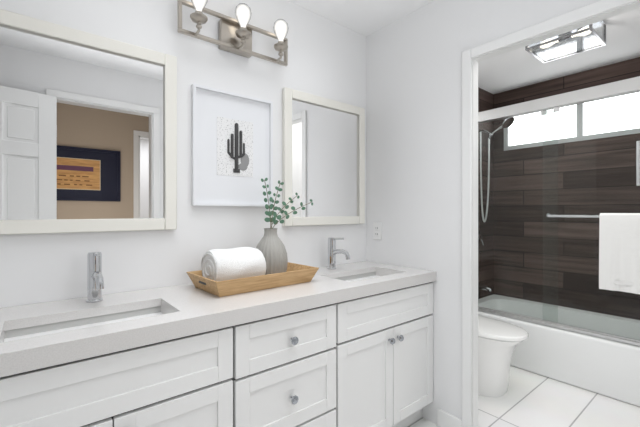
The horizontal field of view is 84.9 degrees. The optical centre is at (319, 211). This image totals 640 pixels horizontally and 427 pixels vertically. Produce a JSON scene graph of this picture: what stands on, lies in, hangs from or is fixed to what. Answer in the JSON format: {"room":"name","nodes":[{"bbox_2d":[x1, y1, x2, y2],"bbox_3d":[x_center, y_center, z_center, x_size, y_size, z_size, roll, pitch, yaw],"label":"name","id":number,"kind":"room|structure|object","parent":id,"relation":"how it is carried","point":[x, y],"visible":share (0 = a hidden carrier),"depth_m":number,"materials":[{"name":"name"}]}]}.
{"room":"bathroom","nodes":[
{"label":"bathroom","id":0,"kind":"room"},
{"bbox_2d":[0,0,365,307],"bbox_3d":[0.077,0.000,2.298,4.550,2.440,0.100,0,0,-39],"label":"wall","id":1,"kind":"structure","parent":0,"point":[326,58],"depth_m":1.67,"materials":[{"name":"white paint"}]},
{"bbox_2d":[0,9,176,234],"bbox_3d":[-0.914,-0.315,1.403,0.652,0.790,0.028,0,0,-39],"label":"mirror","id":2,"kind":"object","parent":1,"relation":"attached to","point":[88,132],"visible":1,"depth_m":1.38,"materials":[{"name":"white mirror"}]},
{"bbox_2d":[191,83,272,206],"bbox_3d":[-0.436,-0.318,1.795,0.436,0.576,0.026,0,0,-39],"label":"framed picture","id":3,"kind":"object","parent":1,"relation":"attached to","point":[231,148],"visible":0.98,"depth_m":1.78,"materials":[{"name":"white"}]},
{"bbox_2d":[177,0,287,65],"bbox_3d":[-0.399,-0.918,1.750,0.590,0.210,0.143,0,0,-39],"label":"sconce","id":4,"kind":"object","parent":1,"relation":"attached to","point":[234,36],"visible":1,"depth_m":1.73,"materials":[{"name":"silver metal"}]},
{"bbox_2d":[282,87,364,225],"bbox_3d":[0.046,-0.312,2.188,0.653,0.785,0.028,0,0,-39],"label":"mirror","id":5,"kind":"object","parent":1,"relation":"attached to","point":[323,153],"visible":0.96,"depth_m":2.16,"materials":[{"name":"white mirror"}]},
{"bbox_2d":[478,87,493,298],"bbox_3d":[1.493,0.000,3.386,0.780,2.440,0.012,0,0,-39],"label":"tile","id":6,"kind":"structure","parent":1,"relation":"attached to","point":[485,100],"depth_m":3.52,"materials":[{"name":"porcelain tile"},{"name":"grout"}]},
{"bbox_2d":[478,229,491,291],"bbox_3d":[1.556,0.455,3.325,0.170,0.599,0.161,0,0,-39],"label":"tub spout","id":7,"kind":"object","parent":6,"relation":"attached to","point":[480,286],"depth_m":3.34,"materials":[{"name":"silver metal"}]},
{"bbox_2d":[478,117,513,221],"bbox_3d":[1.608,-0.377,3.245,0.118,0.951,0.350,0,0,-39],"label":"shower","id":8,"kind":"object","parent":6,"relation":"attached to","point":[506,121],"depth_m":3.29,"materials":[{"name":"silver metal"}]},
{"bbox_2d":[288,0,639,93],"bbox_3d":[1.237,-1.250,0.289,5.500,0.060,4.720,0,0,-39],"label":"ceiling","id":9,"kind":"structure","parent":0,"point":[516,68],"depth_m":2.60,"materials":[{"name":"white paint"}]},
{"bbox_2d":[525,20,605,62],"bbox_3d":[1.612,-1.150,2.301,0.330,0.138,0.360,0,0,-39],"label":"light","id":10,"kind":"object","parent":9,"relation":"attached to","point":[583,39],"visible":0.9,"depth_m":2.27,"materials":[{"name":"silver metal"}]},
{"bbox_2d":[366,0,599,424],"bbox_3d":[0.906,0.000,1.762,0.055,2.440,1.780,0,0,-39],"label":"wall","id":11,"kind":"structure","parent":0,"point":[414,133],"depth_m":2.03,"materials":[{"name":"white paint"}]},
{"bbox_2d":[373,222,380,239],"bbox_3d":[0.384,0.128,2.349,0.008,0.116,0.072,0,0,-39],"label":"electrical outlet plate","id":12,"kind":"object","parent":11,"relation":"attached to","point":[376,230],"visible":1,"depth_m":2.35,"materials":[{"name":"white plastic"}]},
{"bbox_2d":[437,408,461,426],"bbox_3d":[0.601,1.170,2.191,0.015,0.100,0.690,0,0,-39],"label":"baseboard","id":13,"kind":"structure","parent":11,"relation":"attached to","point":[445,419],"depth_m":1.94,"materials":[{"name":"white wood"}]},
{"bbox_2d":[462,0,639,426],"bbox_3d":[1.065,0.181,1.563,0.079,2.078,0.870,0,0,-39],"label":"door frame","id":14,"kind":"structure","parent":11,"relation":"attached to","point":[595,12],"depth_m":1.84,"materials":[{"name":"white wood"}]},
{"bbox_2d":[407,365,639,426],"bbox_3d":[1.237,1.250,0.289,5.500,0.060,4.720,0,0,-39],"label":"floor","id":15,"kind":"structure","parent":0,"point":[529,399],"depth_m":2.18,"materials":[{"name":"tile"}]},
{"bbox_2d":[0,269,433,426],"bbox_3d":[-0.267,0.807,1.586,1.978,0.824,0.560,0,0,-39],"label":"bathroom vanity","id":16,"kind":"object","parent":15,"relation":"on","point":[347,345],"depth_m":1.29,"materials":[{"name":"white wood"}]},
{"bbox_2d":[0,261,435,360],"bbox_3d":[-0.273,0.367,1.590,1.982,0.056,0.547,0,0,-39],"label":"countertop","id":17,"kind":"structure","parent":16,"relation":"on","point":[196,308],"depth_m":1.35,"materials":[{"name":"white stone"}]},
{"bbox_2d":[0,305,179,352],"bbox_3d":[-0.730,0.448,1.144,0.472,0.156,0.247,0,0,-39],"label":"sink","id":18,"kind":"object","parent":17,"relation":"in","point":[17,337],"depth_m":1.11,"materials":[{"name":"white ceramic"}]},
{"bbox_2d":[86,252,103,302],"bbox_3d":[-0.819,0.243,1.284,0.054,0.192,0.179,0,0,-39],"label":"faucet","id":19,"kind":"object","parent":17,"relation":"on","point":[95,282],"visible":1,"depth_m":1.31,"materials":[{"name":"silver metal"}]},
{"bbox_2d":[186,262,318,296],"bbox_3d":[-0.305,0.305,1.643,0.540,0.068,0.328,0,0,-39],"label":"tray","id":20,"kind":"object","parent":17,"relation":"on","point":[294,273],"visible":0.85,"depth_m":1.52,"materials":[{"name":"brown wood"}]},
{"bbox_2d":[201,247,265,281],"bbox_3d":[-0.391,0.245,1.581,0.235,0.169,0.206,0,0,-39],"label":"roll","id":21,"kind":"object","parent":20,"relation":"on","point":[217,265],"visible":0.85,"depth_m":1.51,"materials":[{"name":"white fabric"}]},
{"bbox_2d":[256,228,287,274],"bbox_3d":[-0.243,0.205,1.720,0.168,0.250,0.168,0,0,-39],"label":"vase","id":22,"kind":"object","parent":20,"relation":"on","point":[270,246],"visible":0.77,"depth_m":1.67,"materials":[{"name":"grey ceramic"}]},
{"bbox_2d":[261,178,312,228],"bbox_3d":[-0.161,0.067,1.770,0.296,0.467,0.042,0,0,-39],"label":"eucalyptus","id":23,"kind":"object","parent":22,"relation":"in","point":[269,213],"visible":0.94,"depth_m":1.74,"materials":[{"name":"green plant"}]},
{"bbox_2d":[327,237,349,268],"bbox_3d":[0.110,0.243,2.045,0.054,0.192,0.179,0,0,-39],"label":"faucet","id":24,"kind":"object","parent":17,"relation":"on","point":[333,251],"visible":1,"depth_m":2.07,"materials":[{"name":"silver metal"}]},
{"bbox_2d":[340,269,407,288],"bbox_3d":[0.245,0.448,1.942,0.472,0.156,0.247,0,0,-39],"label":"sink","id":25,"kind":"object","parent":17,"relation":"in","point":[373,277],"depth_m":1.87,"materials":[{"name":"white ceramic"}]},
{"bbox_2d":[478,315,528,396],"bbox_3d":[1.074,0.829,2.540,0.420,0.781,0.781,0,0,-39],"label":"toilet","id":26,"kind":"object","parent":15,"relation":"on","point":[499,341],"visible":0.38,"depth_m":2.30,"materials":[{"name":"white ceramic"}]},
{"bbox_2d":[478,294,639,406],"bbox_3d":[1.999,1.035,2.773,0.766,0.369,1.568,0,0,-39],"label":"bathtub","id":27,"kind":"object","parent":15,"relation":"on","point":[605,367],"visible":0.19,"depth_m":2.52,"materials":[{"name":"white ceramic"}]},
{"bbox_2d":[478,76,639,345],"bbox_3d":[1.740,-0.005,2.562,0.122,1.707,1.566,0,0,-39],"label":"shower door","id":28,"kind":"structure","parent":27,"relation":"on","point":[555,103],"depth_m":2.56,"materials":[{"name":"clear glass"}]},
{"bbox_2d":[599,213,639,293],"bbox_3d":[1.977,0.256,2.180,0.074,0.498,0.370,0,0,-39],"label":"hanging towel","id":29,"kind":"object","parent":28,"relation":"hanging from","point":[619,251],"visible":1,"depth_m":2.23,"materials":[{"name":"white fabric"}]},
{"bbox_2d":[494,57,639,319],"bbox_3d":[2.394,0.000,2.980,0.100,2.440,1.780,0,0,-39],"label":"wall","id":30,"kind":"structure","parent":0,"point":[619,71],"depth_m":3.15,"materials":[{"name":"brown tile"}]},
{"bbox_2d":[504,92,639,150],"bbox_3d":[2.291,-0.810,3.077,0.056,0.376,1.276,0,0,-39],"label":"window","id":31,"kind":"structure","parent":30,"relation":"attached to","point":[599,115],"depth_m":3.07,"materials":[{"name":"white glass"}]}
]}

